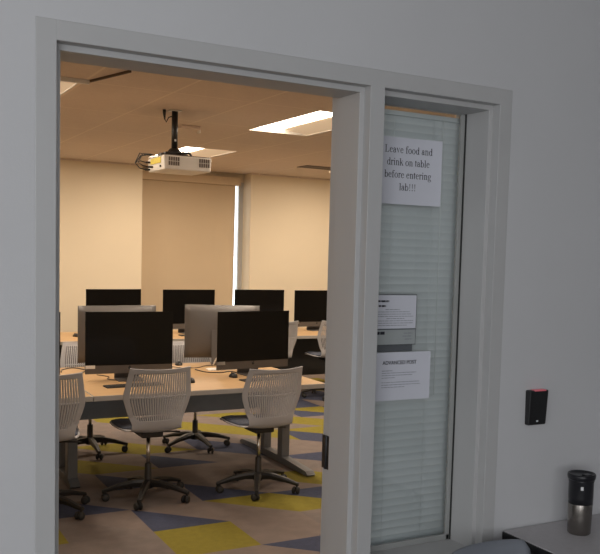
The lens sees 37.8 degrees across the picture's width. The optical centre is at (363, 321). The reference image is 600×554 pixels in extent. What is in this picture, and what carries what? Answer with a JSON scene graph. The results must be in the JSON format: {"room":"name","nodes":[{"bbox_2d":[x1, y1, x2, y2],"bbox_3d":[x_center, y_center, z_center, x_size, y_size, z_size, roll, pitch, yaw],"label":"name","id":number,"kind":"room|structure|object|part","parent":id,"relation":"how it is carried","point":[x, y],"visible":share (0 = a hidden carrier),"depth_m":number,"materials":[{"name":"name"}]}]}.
{"room":"school corridor","nodes":[
{"label":"school corridor","id":0,"kind":"room"},
{"bbox_2d":[59,374,324,553],"bbox_3d":[-1.054,1.107,7.817,10.000,0.001,9.750,-1,5,-31],"label":"floor","id":1,"kind":"structure","parent":0,"point":[282,521],"depth_m":6.12,"materials":[{"name":"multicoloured carpet"}]},
{"bbox_2d":[60,332,83,366],"bbox_3d":[-3.114,0.531,9.662,1.706,0.729,1.006,-1,5,-31],"label":"computer desk","id":2,"kind":"object","parent":1,"relation":"on","point":[64,336],"visible":0.02,"depth_m":9.45,"materials":[{"name":"brown wood"}]},
{"bbox_3d":[-3.047,0.462,9.546,1.500,0.497,0.024,-1,5,-31],"label":"modesty panel","id":3,"kind":"part","parent":2,"relation":"part of","materials":[{"name":"white plastic"}]},
{"bbox_2d":[86,289,140,305],"bbox_3d":[-2.845,-0.106,9.917,0.650,0.516,0.185,-2,6,-38],"label":"desktop computer","id":4,"kind":"object","parent":2,"relation":"on","point":[94,297],"visible":0.3,"depth_m":9.88,"materials":[{"name":"metal"}]},
{"bbox_2d":[59,372,89,519],"bbox_3d":[-2.061,0.770,5.615,0.610,0.949,0.613,0,5,-25],"label":"chair","id":5,"kind":"object","parent":1,"relation":"on","point":[67,431],"visible":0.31,"depth_m":5.47,"materials":[{"name":"white plastic"}]},
{"bbox_3d":[-1.917,1.156,5.583,0.288,0.081,0.060,3,5,21],"label":"leg","id":6,"kind":"part","parent":5,"relation":"part of","materials":[{"name":"black plastic"}]},
{"bbox_3d":[-1.970,0.545,5.416,0.461,0.455,0.215,0,5,-25],"label":"backrest","id":7,"kind":"part","parent":5,"relation":"part of","materials":[{"name":"white plastic"}]},
{"bbox_3d":[-1.967,1.141,5.769,0.060,0.081,0.288,5,6,39],"label":"leg","id":8,"kind":"part","parent":5,"relation":"part of","materials":[{"name":"black plastic"}]},
{"bbox_2d":[59,380,92,488],"bbox_3d":[-2.943,0.817,6.043,1.768,0.729,1.476,-1,5,-31],"label":"computer desk","id":9,"kind":"object","parent":1,"relation":"on","point":[68,452],"visible":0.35,"depth_m":6.29,"materials":[{"name":"brown wood"}]},
{"bbox_2d":[59,312,59,374],"bbox_3d":[-2.495,0.194,6.191,0.650,0.516,0.185,-1,5,-31],"label":"desktop computer","id":10,"kind":"object","parent":9,"relation":"on","point":[59,312],"visible":0.1,"depth_m":6.34,"materials":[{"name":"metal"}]},
{"bbox_3d":[-2.298,0.787,6.620,0.070,0.647,0.090,-1,5,-31],"label":"leg","id":11,"kind":"part","parent":9,"relation":"part of","materials":[{"name":"grey metal"}]},
{"bbox_3d":[-2.115,0.817,6.311,0.070,0.647,0.090,-1,5,-31],"label":"leg","id":12,"kind":"part","parent":9,"relation":"part of","materials":[{"name":"grey metal"}]},
{"bbox_2d":[60,342,127,459],"bbox_3d":[-2.288,0.651,7.301,0.610,0.911,0.613,0,5,-23],"label":"chair","id":13,"kind":"object","parent":1,"relation":"on","point":[90,439],"visible":0.18,"depth_m":7.37,"materials":[{"name":"white plastic"}]},
{"bbox_3d":[-2.359,0.403,7.466,0.461,0.437,0.215,0,5,-23],"label":"backrest","id":14,"kind":"part","parent":13,"relation":"part of","materials":[{"name":"white plastic"}]},
{"bbox_3d":[-2.410,1.019,7.208,0.060,0.078,0.288,6,6,41],"label":"leg","id":15,"kind":"part","parent":13,"relation":"part of","materials":[{"name":"black plastic"}]},
{"bbox_3d":[-2.218,1.026,7.192,0.060,0.078,0.288,-1,5,-31],"label":"leg","id":16,"kind":"part","parent":13,"relation":"part of","materials":[{"name":"black plastic"}]},
{"bbox_3d":[-2.143,1.015,7.370,0.288,0.078,0.060,1,5,-13],"label":"leg","id":17,"kind":"part","parent":13,"relation":"part of","materials":[{"name":"black plastic"}]},
{"bbox_2d":[101,366,190,510],"bbox_3d":[-1.489,0.756,6.021,0.610,0.949,0.613,-1,5,-31],"label":"chair","id":18,"kind":"object","parent":1,"relation":"on","point":[148,427],"visible":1,"depth_m":5.84,"materials":[{"name":"plastic"}]},
{"bbox_3d":[-1.524,0.728,6.084,0.453,0.049,0.377,-1,5,-31],"label":"seat","id":19,"kind":"part","parent":18,"relation":"part of","materials":[{"name":"black fabric"}]},
{"bbox_3d":[-1.650,1.133,5.989,0.288,0.081,0.060,0,5,-21],"label":"leg","id":20,"kind":"part","parent":18,"relation":"part of","materials":[{"name":"black plastic"}]},
{"bbox_3d":[-1.600,1.120,6.175,0.060,0.081,0.288,-2,6,-39],"label":"leg","id":21,"kind":"part","parent":18,"relation":"part of","materials":[{"name":"black plastic"}]},
{"bbox_2d":[111,416,168,429],"bbox_3d":[-1.530,0.714,6.093,0.429,0.051,0.334,-1,5,-31],"label":"cushion","id":22,"kind":"object","parent":18,"relation":"on","point":[121,423],"depth_m":5.99,"materials":[{"name":"fabric"}]},
{"bbox_3d":[-1.488,1.146,5.885,0.060,0.081,0.288,2,4,-3],"label":"leg","id":23,"kind":"part","parent":18,"relation":"part of","materials":[{"name":"black plastic"}]},
{"bbox_3d":[-1.379,0.531,5.832,0.461,0.455,0.215,-1,5,-31],"label":"backrest","id":24,"kind":"part","parent":18,"relation":"part of","materials":[{"name":"white plastic"}]},
{"bbox_3d":[-1.408,1.125,6.186,0.060,0.081,0.288,5,5,33],"label":"leg","id":25,"kind":"part","parent":18,"relation":"part of","materials":[{"name":"black plastic"}]},
{"bbox_3d":[-1.339,1.141,6.006,0.288,0.081,0.060,3,5,15],"label":"leg","id":26,"kind":"part","parent":18,"relation":"part of","materials":[{"name":"black plastic"}]},
{"bbox_2d":[60,362,324,476],"bbox_3d":[-1.432,0.794,6.934,1.756,0.729,1.476,-1,5,-31],"label":"computer desk","id":27,"kind":"object","parent":1,"relation":"on","point":[210,391],"visible":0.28,"depth_m":6.79,"materials":[{"name":"brown wood"}]},
{"bbox_2d":[78,305,155,362],"bbox_3d":[-2.030,0.130,7.204,0.650,0.516,0.185,-1,5,-34],"label":"desktop computer","id":28,"kind":"object","parent":27,"relation":"on","point":[122,308],"visible":0.22,"depth_m":7.06,"materials":[{"name":"metal"}]},
{"bbox_2d":[85,312,172,381],"bbox_3d":[-1.769,0.186,6.584,0.650,0.516,0.185,0,5,-27],"label":"desktop computer","id":29,"kind":"object","parent":27,"relation":"on","point":[116,343],"visible":0.94,"depth_m":6.56,"materials":[{"name":"metal"}]},
{"bbox_3d":[-1.775,0.159,6.597,0.650,0.464,0.056,0,5,-27],"label":"casing","id":30,"kind":"part","parent":29,"relation":"part of","materials":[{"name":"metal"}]},
{"bbox_2d":[103,382,160,387],"bbox_3d":[-1.665,0.464,6.316,0.420,0.010,0.110,-1,5,-33],"label":"keyboard","id":31,"kind":"object","parent":27,"relation":"on","point":[112,385],"visible":0.47,"depth_m":6.24,"materials":[{"name":"black plastic"}]},
{"bbox_3d":[-1.461,0.598,6.898,1.630,0.262,0.024,-1,5,-31],"label":"modesty panel","id":32,"kind":"part","parent":27,"relation":"part of","materials":[{"name":"black metal"}]},
{"bbox_2d":[175,360,181,365],"bbox_3d":[-1.594,0.360,7.513,0.064,0.037,0.112,0,5,-21],"label":"computer mouse","id":33,"kind":"object","parent":27,"relation":"on","point":[177,363],"visible":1,"depth_m":7.48,"materials":[{"name":"black plastic"}]},
{"bbox_2d":[195,369,236,372],"bbox_3d":[-1.228,0.414,7.151,0.385,0.007,0.125,3,5,11],"label":"power cable","id":34,"kind":"object","parent":27,"relation":"on","point":[195,369],"visible":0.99,"depth_m":7.13,"materials":[{"name":"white plastic"}]},
{"bbox_2d":[206,368,236,370],"bbox_3d":[-1.113,0.401,7.347,0.420,0.010,0.110,0,5,-27],"label":"keyboard","id":35,"kind":"object","parent":27,"relation":"on","point":[209,369],"visible":0.23,"depth_m":7.25,"materials":[{"name":"white plastic"}]},
{"bbox_2d":[184,305,259,364],"bbox_3d":[-1.244,0.118,7.668,0.650,0.516,0.185,1,5,-14],"label":"desktop computer","id":36,"kind":"object","parent":27,"relation":"on","point":[200,335],"visible":0.35,"depth_m":7.60,"materials":[{"name":"metal"}]},
{"bbox_2d":[229,372,237,377],"bbox_3d":[-1.032,0.425,6.896,0.064,0.037,0.112,-1,5,-31],"label":"computer mouse","id":37,"kind":"object","parent":27,"relation":"on","point":[232,375],"visible":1,"depth_m":6.86,"materials":[{"name":"black plastic"}]},
{"bbox_2d":[216,311,288,375],"bbox_3d":[-0.897,0.176,7.063,0.650,0.516,0.185,-1,5,-35],"label":"desktop computer","id":38,"kind":"object","parent":27,"relation":"on","point":[246,340],"visible":0.98,"depth_m":7.04,"materials":[{"name":"metal"}]},
{"bbox_2d":[239,376,285,381],"bbox_3d":[-0.768,0.452,6.822,0.420,0.010,0.110,-2,6,-38],"label":"keyboard","id":39,"kind":"object","parent":27,"relation":"on","point":[243,380],"visible":0.28,"depth_m":6.73,"materials":[{"name":"black plastic"}]},
{"bbox_3d":[-0.838,0.765,7.481,0.070,0.647,0.090,-1,5,-31],"label":"leg","id":40,"kind":"part","parent":27,"relation":"part of","materials":[{"name":"grey metal"}]},
{"bbox_3d":[-0.655,0.795,7.172,0.070,0.647,0.090,-1,5,-31],"label":"leg","id":41,"kind":"part","parent":27,"relation":"part of","materials":[{"name":"grey metal"}]},
{"bbox_2d":[162,341,229,452],"bbox_3d":[-1.468,0.652,7.623,0.610,0.911,0.613,-1,5,-29],"label":"chair","id":42,"kind":"object","parent":1,"relation":"on","point":[195,434],"visible":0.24,"depth_m":7.68,"materials":[{"name":"black plastic"}]},
{"bbox_3d":[-1.639,1.004,7.701,0.288,0.078,0.060,3,5,17],"label":"leg","id":43,"kind":"part","parent":42,"relation":"part of","materials":[{"name":"black plastic"}]},
{"bbox_3d":[-1.576,1.020,7.520,0.060,0.078,0.288,5,5,35],"label":"leg","id":44,"kind":"part","parent":42,"relation":"part of","materials":[{"name":"black plastic"}]},
{"bbox_3d":[-1.557,0.403,7.779,0.461,0.437,0.215,-1,5,-29],"label":"backrest","id":45,"kind":"part","parent":42,"relation":"part of","materials":[{"name":"white plastic"}]},
{"bbox_3d":[-1.383,1.026,7.524,0.060,0.078,0.288,-2,6,-37],"label":"leg","id":46,"kind":"part","parent":42,"relation":"part of","materials":[{"name":"black plastic"}]},
{"bbox_3d":[-1.327,1.013,7.708,0.288,0.078,0.060,0,5,-19],"label":"leg","id":47,"kind":"part","parent":42,"relation":"part of","materials":[{"name":"black plastic"}]},
{"bbox_2d":[173,327,325,374],"bbox_3d":[-1.081,0.500,10.860,3.006,0.729,1.006,-1,5,-31],"label":"computer desk","id":48,"kind":"object","parent":1,"relation":"on","point":[307,340],"visible":0.02,"depth_m":10.88,"materials":[{"name":"brown wood"}]},
{"bbox_2d":[163,290,214,333],"bbox_3d":[-2.077,-0.116,10.347,0.650,0.516,0.185,-1,5,-34],"label":"desktop computer","id":49,"kind":"object","parent":48,"relation":"on","point":[174,301],"visible":0.52,"depth_m":10.29,"materials":[{"name":"metal"}]},
{"bbox_3d":[-2.085,-0.143,10.359,0.650,0.464,0.056,-1,5,-34],"label":"casing","id":50,"kind":"part","parent":49,"relation":"part of","materials":[{"name":"metal"}]},
{"bbox_2d":[234,289,283,310],"bbox_3d":[-1.307,-0.135,10.894,0.650,0.516,0.185,0,5,-27],"label":"desktop computer","id":51,"kind":"object","parent":48,"relation":"on","point":[268,300],"visible":0.35,"depth_m":10.89,"materials":[{"name":"metal"}]},
{"bbox_2d":[294,290,326,330],"bbox_3d":[-0.604,-0.138,11.216,0.650,0.516,0.185,-1,5,-31],"label":"desktop computer","id":52,"kind":"object","parent":48,"relation":"on","point":[310,306],"visible":0.71,"depth_m":11.16,"materials":[{"name":"metal"}]},
{"bbox_2d":[215,366,302,500],"bbox_3d":[-0.761,0.765,6.324,0.610,0.930,0.613,-1,5,-33],"label":"chair","id":53,"kind":"object","parent":1,"relation":"on","point":[264,421],"visible":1,"depth_m":6.15,"materials":[{"name":"white plastic"}]},
{"bbox_3d":[-0.799,0.737,6.385,0.453,0.048,0.377,-1,5,-33],"label":"seat","id":54,"kind":"part","parent":53,"relation":"part of","materials":[{"name":"black plastic"}]},
{"bbox_3d":[-0.920,1.135,6.286,0.288,0.079,0.060,0,5,-23],"label":"leg","id":55,"kind":"part","parent":53,"relation":"part of","materials":[{"name":"black plastic"}]},
{"bbox_3d":[-0.877,1.121,6.473,0.060,0.079,0.288,-2,6,-41],"label":"leg","id":56,"kind":"part","parent":53,"relation":"part of","materials":[{"name":"black plastic"}]},
{"bbox_2d":[221,413,276,425],"bbox_3d":[-0.805,0.723,6.394,0.429,0.050,0.334,-1,5,-33],"label":"cushion","id":57,"kind":"object","parent":53,"relation":"on","point":[236,420],"depth_m":6.28,"materials":[{"name":"fabric"}]},
{"bbox_3d":[-0.755,1.147,6.187,0.060,0.079,0.288,1,4,-5],"label":"leg","id":58,"kind":"part","parent":53,"relation":"part of","materials":[{"name":"black plastic"}]},
{"bbox_3d":[-0.646,0.544,6.139,0.461,0.446,0.215,-1,5,-33],"label":"backrest","id":59,"kind":"part","parent":53,"relation":"part of","materials":[{"name":"white plastic"}]},
{"bbox_3d":[-0.685,1.126,6.490,0.060,0.079,0.288,4,5,31],"label":"leg","id":60,"kind":"part","parent":53,"relation":"part of","materials":[{"name":"black plastic"}]},
{"bbox_3d":[-0.610,1.142,6.314,0.288,0.079,0.060,3,5,13],"label":"leg","id":61,"kind":"part","parent":53,"relation":"part of","materials":[{"name":"black plastic"}]},
{"bbox_2d":[288,321,297,357],"bbox_3d":[-1.081,0.450,10.126,0.610,0.949,0.613,-1,5,-34],"label":"chair","id":62,"kind":"object","parent":1,"relation":"on","point":[293,326],"visible":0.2,"depth_m":10.01,"materials":[{"name":"white plastic"}]},
{"bbox_2d":[302,320,325,400],"bbox_3d":[-0.432,0.442,10.485,0.610,0.949,0.613,0,5,-27],"label":"chair","id":63,"kind":"object","parent":1,"relation":"on","point":[322,354],"visible":0.21,"depth_m":10.23,"materials":[{"name":"white plastic"}]},
{"bbox_3d":[-0.598,0.818,10.463,0.288,0.081,0.060,0,5,-17],"label":"leg","id":64,"kind":"part","parent":63,"relation":"part of","materials":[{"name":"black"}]},
{"bbox_2d":[306,351,321,355],"bbox_3d":[-0.469,0.399,10.560,0.429,0.051,0.334,0,5,-27],"label":"cushion","id":65,"kind":"object","parent":63,"relation":"on","point":[312,353],"depth_m":10.43,"materials":[{"name":"fabric"}]},
{"bbox_3d":[-0.335,0.217,10.289,0.461,0.455,0.215,0,5,-27],"label":"backrest","id":66,"kind":"part","parent":63,"relation":"part of","materials":[{"name":"white plastic"}]},
{"bbox_2d":[59,160,329,331],"bbox_3d":[-3.366,-0.770,11.690,10.000,3.000,0.550,-1,5,-31],"label":"wall","id":67,"kind":"structure","parent":0,"point":[285,236],"depth_m":11.57,"materials":[{"name":"beige paint"}]},
{"bbox_2d":[141,170,240,311],"bbox_3d":[-2.428,-1.074,12.160,1.460,1.930,0.095,-1,5,-31],"label":"roller shade","id":68,"kind":"object","parent":67,"relation":"attached to","point":[188,222],"visible":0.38,"depth_m":12.15,"materials":[{"name":"beige fabric"}]},
{"bbox_3d":[-1.833,-1.158,12.507,0.006,1.540,0.005,-1,5,-31],"label":"pull chain","id":69,"kind":"part","parent":68,"relation":"part of","materials":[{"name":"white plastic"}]},
{"bbox_2d":[60,158,329,180],"bbox_3d":[-3.180,-2.052,11.344,10.000,0.020,0.022,-1,5,-31],"label":"trim","id":70,"kind":"structure","parent":67,"relation":"attached to","point":[60,158],"depth_m":11.45,"materials":[{"name":"paint"}]},
{"bbox_2d":[236,183,243,289],"bbox_3d":[-2.438,-1.061,12.246,1.550,1.850,0.050,-1,5,-31],"label":"window","id":71,"kind":"structure","parent":67,"relation":"in","point":[240,188],"depth_m":12.59,"materials":[{"name":"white glass"}]},
{"bbox_2d":[60,61,455,178],"bbox_3d":[-0.994,-1.717,7.643,10.000,0.020,9.384,-1,5,-31],"label":"ceiling","id":72,"kind":"structure","parent":0,"point":[120,118],"depth_m":7.42,"materials":[{"name":"paint"}]},
{"bbox_2d":[60,81,77,95],"bbox_3d":[-2.478,-1.693,6.223,0.600,0.101,1.400,-1,5,-31],"label":"ceiling light","id":73,"kind":"object","parent":72,"relation":"attached to","point":[64,86],"visible":0.03,"depth_m":6.03,"materials":[{"name":"white plastic"}]},
{"bbox_2d":[60,70,130,84],"bbox_3d":[-1.785,-1.557,5.579,0.788,0.028,0.314,3,5,11],"label":"ceiling vent","id":74,"kind":"object","parent":72,"relation":"in","point":[63,79],"visible":0.49,"depth_m":5.65,"materials":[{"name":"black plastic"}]},
{"bbox_2d":[158,109,191,155],"bbox_3d":[-1.492,-1.482,6.896,0.247,0.361,0.180,-1,5,-31],"label":"mount","id":75,"kind":"object","parent":72,"relation":"attached to","point":[174,150],"visible":0.81,"depth_m":6.87,"materials":[{"name":"black metal"}]},
{"bbox_2d":[135,153,210,175],"bbox_3d":[-1.520,-1.264,6.948,0.494,0.153,0.427,-1,5,-31],"label":"projector","id":76,"kind":"object","parent":75,"relation":"hanging from","point":[164,163],"visible":1,"depth_m":6.83,"materials":[{"name":"white plastic"}]},
{"bbox_2d":[169,156,179,165],"bbox_3d":[-1.465,-1.237,6.736,0.085,0.065,0.004,-1,5,-31],"label":"vent grille","id":77,"kind":"object","parent":76,"relation":"attached to","point":[173,160],"depth_m":6.74,"materials":[{"name":"plastic"}]},
{"bbox_3d":[-1.474,-1.302,6.971,0.370,0.008,0.400,-1,5,-31],"label":"panel","id":78,"kind":"part","parent":76,"relation":"part of","materials":[{"name":"white plastic"}]},
{"bbox_2d":[199,159,209,167],"bbox_3d":[-1.254,-1.240,6.861,0.085,0.065,0.004,-1,5,-31],"label":"vent grille","id":79,"kind":"object","parent":76,"relation":"attached to","point":[203,163],"depth_m":6.86,"materials":[{"name":"plastic"}]},
{"bbox_2d":[178,125,200,133],"bbox_3d":[-1.560,-1.707,7.772,0.195,0.054,0.170,-1,5,-31],"label":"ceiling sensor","id":80,"kind":"object","parent":72,"relation":"attached to","point":[180,127],"visible":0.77,"depth_m":7.71,"materials":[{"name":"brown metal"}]},
{"bbox_2d":[149,147,237,157],"bbox_3d":[-1.998,-1.977,10.069,0.600,0.101,1.400,-1,5,-31],"label":"ceiling light","id":81,"kind":"object","parent":72,"relation":"attached to","point":[198,152],"visible":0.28,"depth_m":9.96,"materials":[{"name":"white plastic"}]},
{"bbox_2d":[249,111,331,135],"bbox_3d":[-0.437,-1.724,7.426,0.600,0.101,1.400,-1,5,-31],"label":"ceiling light","id":82,"kind":"object","parent":72,"relation":"attached to","point":[317,122],"visible":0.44,"depth_m":7.68,"materials":[{"name":"white plastic"}]},
{"bbox_2d":[299,165,330,169],"bbox_3d":[-0.547,-1.963,11.173,0.540,0.007,0.300,-1,5,-31],"label":"ceiling vent","id":83,"kind":"object","parent":72,"relation":"in","point":[305,166],"visible":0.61,"depth_m":11.14,"materials":[{"name":"brown metal"}]},
{"bbox_2d":[0,0,599,553],"bbox_3d":[0.758,0.013,3.239,11.700,3.000,0.235,-1,5,-31],"label":"wall","id":84,"kind":"structure","parent":0,"point":[546,52],"depth_m":2.87,"materials":[{"name":"grey paint"}]},
{"bbox_2d":[35,16,512,553],"bbox_3d":[-0.248,0.382,2.683,1.493,2.290,0.242,-1,5,-31],"label":"door frame","id":85,"kind":"structure","parent":84,"relation":"in","point":[358,93],"depth_m":2.65,"materials":[{"name":"grey metal"}]},
{"bbox_2d":[370,90,492,553],"bbox_3d":[0.173,0.035,2.895,0.444,1.507,0.163,-1,5,-31],"label":"window","id":86,"kind":"structure","parent":85,"relation":"attached to","point":[475,138],"depth_m":2.98,"materials":[{"name":"grey metal"}]},
{"bbox_2d":[377,294,416,351],"bbox_3d":[0.074,0.007,2.892,0.240,0.192,0.006,-1,5,-31],"label":"notice","id":87,"kind":"object","parent":86,"relation":"attached to","point":[396,331],"visible":0.64,"depth_m":2.91,"materials":[{"name":"white paper"}]},
{"bbox_2d":[378,309,412,325],"bbox_3d":[0.078,-0.012,2.889,0.205,0.055,0.001,-1,5,-31],"label":"print","id":88,"kind":"object","parent":87,"relation":"attached to","point":[386,317],"depth_m":2.91},
{"bbox_3d":[0.073,0.054,2.893,0.235,0.049,0.001,-1,5,-31],"label":"panel","id":89,"kind":"part","parent":87,"relation":"part of","materials":[{"name":"white paper"}]},
{"bbox_2d":[375,351,430,401],"bbox_3d":[0.121,0.185,2.929,0.244,0.163,0.004,-1,5,-29],"label":"notice","id":90,"kind":"object","parent":86,"relation":"attached to","point":[399,375],"visible":1,"depth_m":2.94,"materials":[{"name":"white paper"}]},
{"bbox_2d":[381,370,419,387],"bbox_3d":[0.126,0.193,2.932,0.153,0.058,0.001,-1,5,-30],"label":"print","id":91,"kind":"object","parent":90,"relation":"attached to","point":[389,378],"depth_m":2.93},
{"bbox_2d":[382,136,442,206],"bbox_3d":[0.139,-0.494,2.881,0.279,0.218,0.004,-1,5,-28],"label":"paper sign","id":92,"kind":"object","parent":86,"relation":"attached to","point":[412,168],"visible":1,"depth_m":2.89,"materials":[{"name":"white paper"}]},
{"bbox_2d":[371,109,459,544],"bbox_3d":[0.126,0.042,2.977,0.439,1.487,0.034,-1,5,-31],"label":"blind","id":93,"kind":"object","parent":86,"relation":"attached to","point":[417,243],"visible":0.46,"depth_m":3.03,"materials":[{"name":"white plastic"}]},
{"bbox_3d":[0.080,0.048,2.935,0.001,1.467,0.001,-1,5,-31],"label":"ladder cord","id":94,"kind":"part","parent":93,"relation":"part of","materials":[{"name":"white fabric"}]},
{"bbox_3d":[0.101,0.776,3.037,0.439,0.014,0.024,-1,5,-31],"label":"rail","id":95,"kind":"part","parent":93,"relation":"part of","materials":[{"name":"white metal"}]},
{"bbox_3d":[0.146,-0.691,2.922,0.439,0.016,0.028,-1,5,-31],"label":"head rail","id":96,"kind":"part","parent":93,"relation":"part of","materials":[{"name":"white metal"}]},
{"bbox_3d":[0.218,0.046,3.016,0.001,1.467,0.001,-1,5,-31],"label":"ladder cord","id":97,"kind":"part","parent":93,"relation":"part of","materials":[{"name":"white fabric"}]},
{"bbox_2d":[525,389,547,425],"bbox_3d":[0.599,0.298,3.020,0.084,0.123,0.029,-1,5,-31],"label":"card reader","id":98,"kind":"object","parent":84,"relation":"attached to","point":[536,399],"visible":1,"depth_m":3.01,"materials":[{"name":"black plastic"}]},
{"bbox_3d":[1.000,1.821,0.215,9.000,0.120,5.506,-1,5,-31],"label":"floor","id":99,"kind":"structure","parent":0,"visible":0},
{"bbox_2d":[452,539,530,553],"bbox_3d":[0.497,1.143,2.627,0.336,0.831,0.496,-1,5,-31],"label":"chair","id":100,"kind":"object","parent":99,"relation":"on","point":[504,546],"visible":1,"depth_m":2.82,"materials":[{"name":"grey plastic"}]},
{"bbox_2d":[502,514,599,553],"bbox_3d":[1.159,1.143,3.034,1.205,0.806,0.702,-1,5,-31],"label":"side table","id":101,"kind":"object","parent":99,"relation":"on","point":[552,537],"visible":0.76,"depth_m":2.93,"materials":[{"name":"grey laminate"}]},
{"bbox_2d":[567,470,595,535],"bbox_3d":[0.743,0.623,2.991,0.096,0.211,0.096,-1,5,-31],"label":"tumbler","id":102,"kind":"object","parent":101,"relation":"on","point":[581,482],"visible":1,"depth_m":2.96,"materials":[{"name":"metal"}]},
{"bbox_3d":[0.746,0.529,2.984,0.096,0.023,0.096,-1,5,-31],"label":"lid","id":103,"kind":"part","parent":102,"relation":"part of","materials":[{"name":"black plastic"}]}
]}

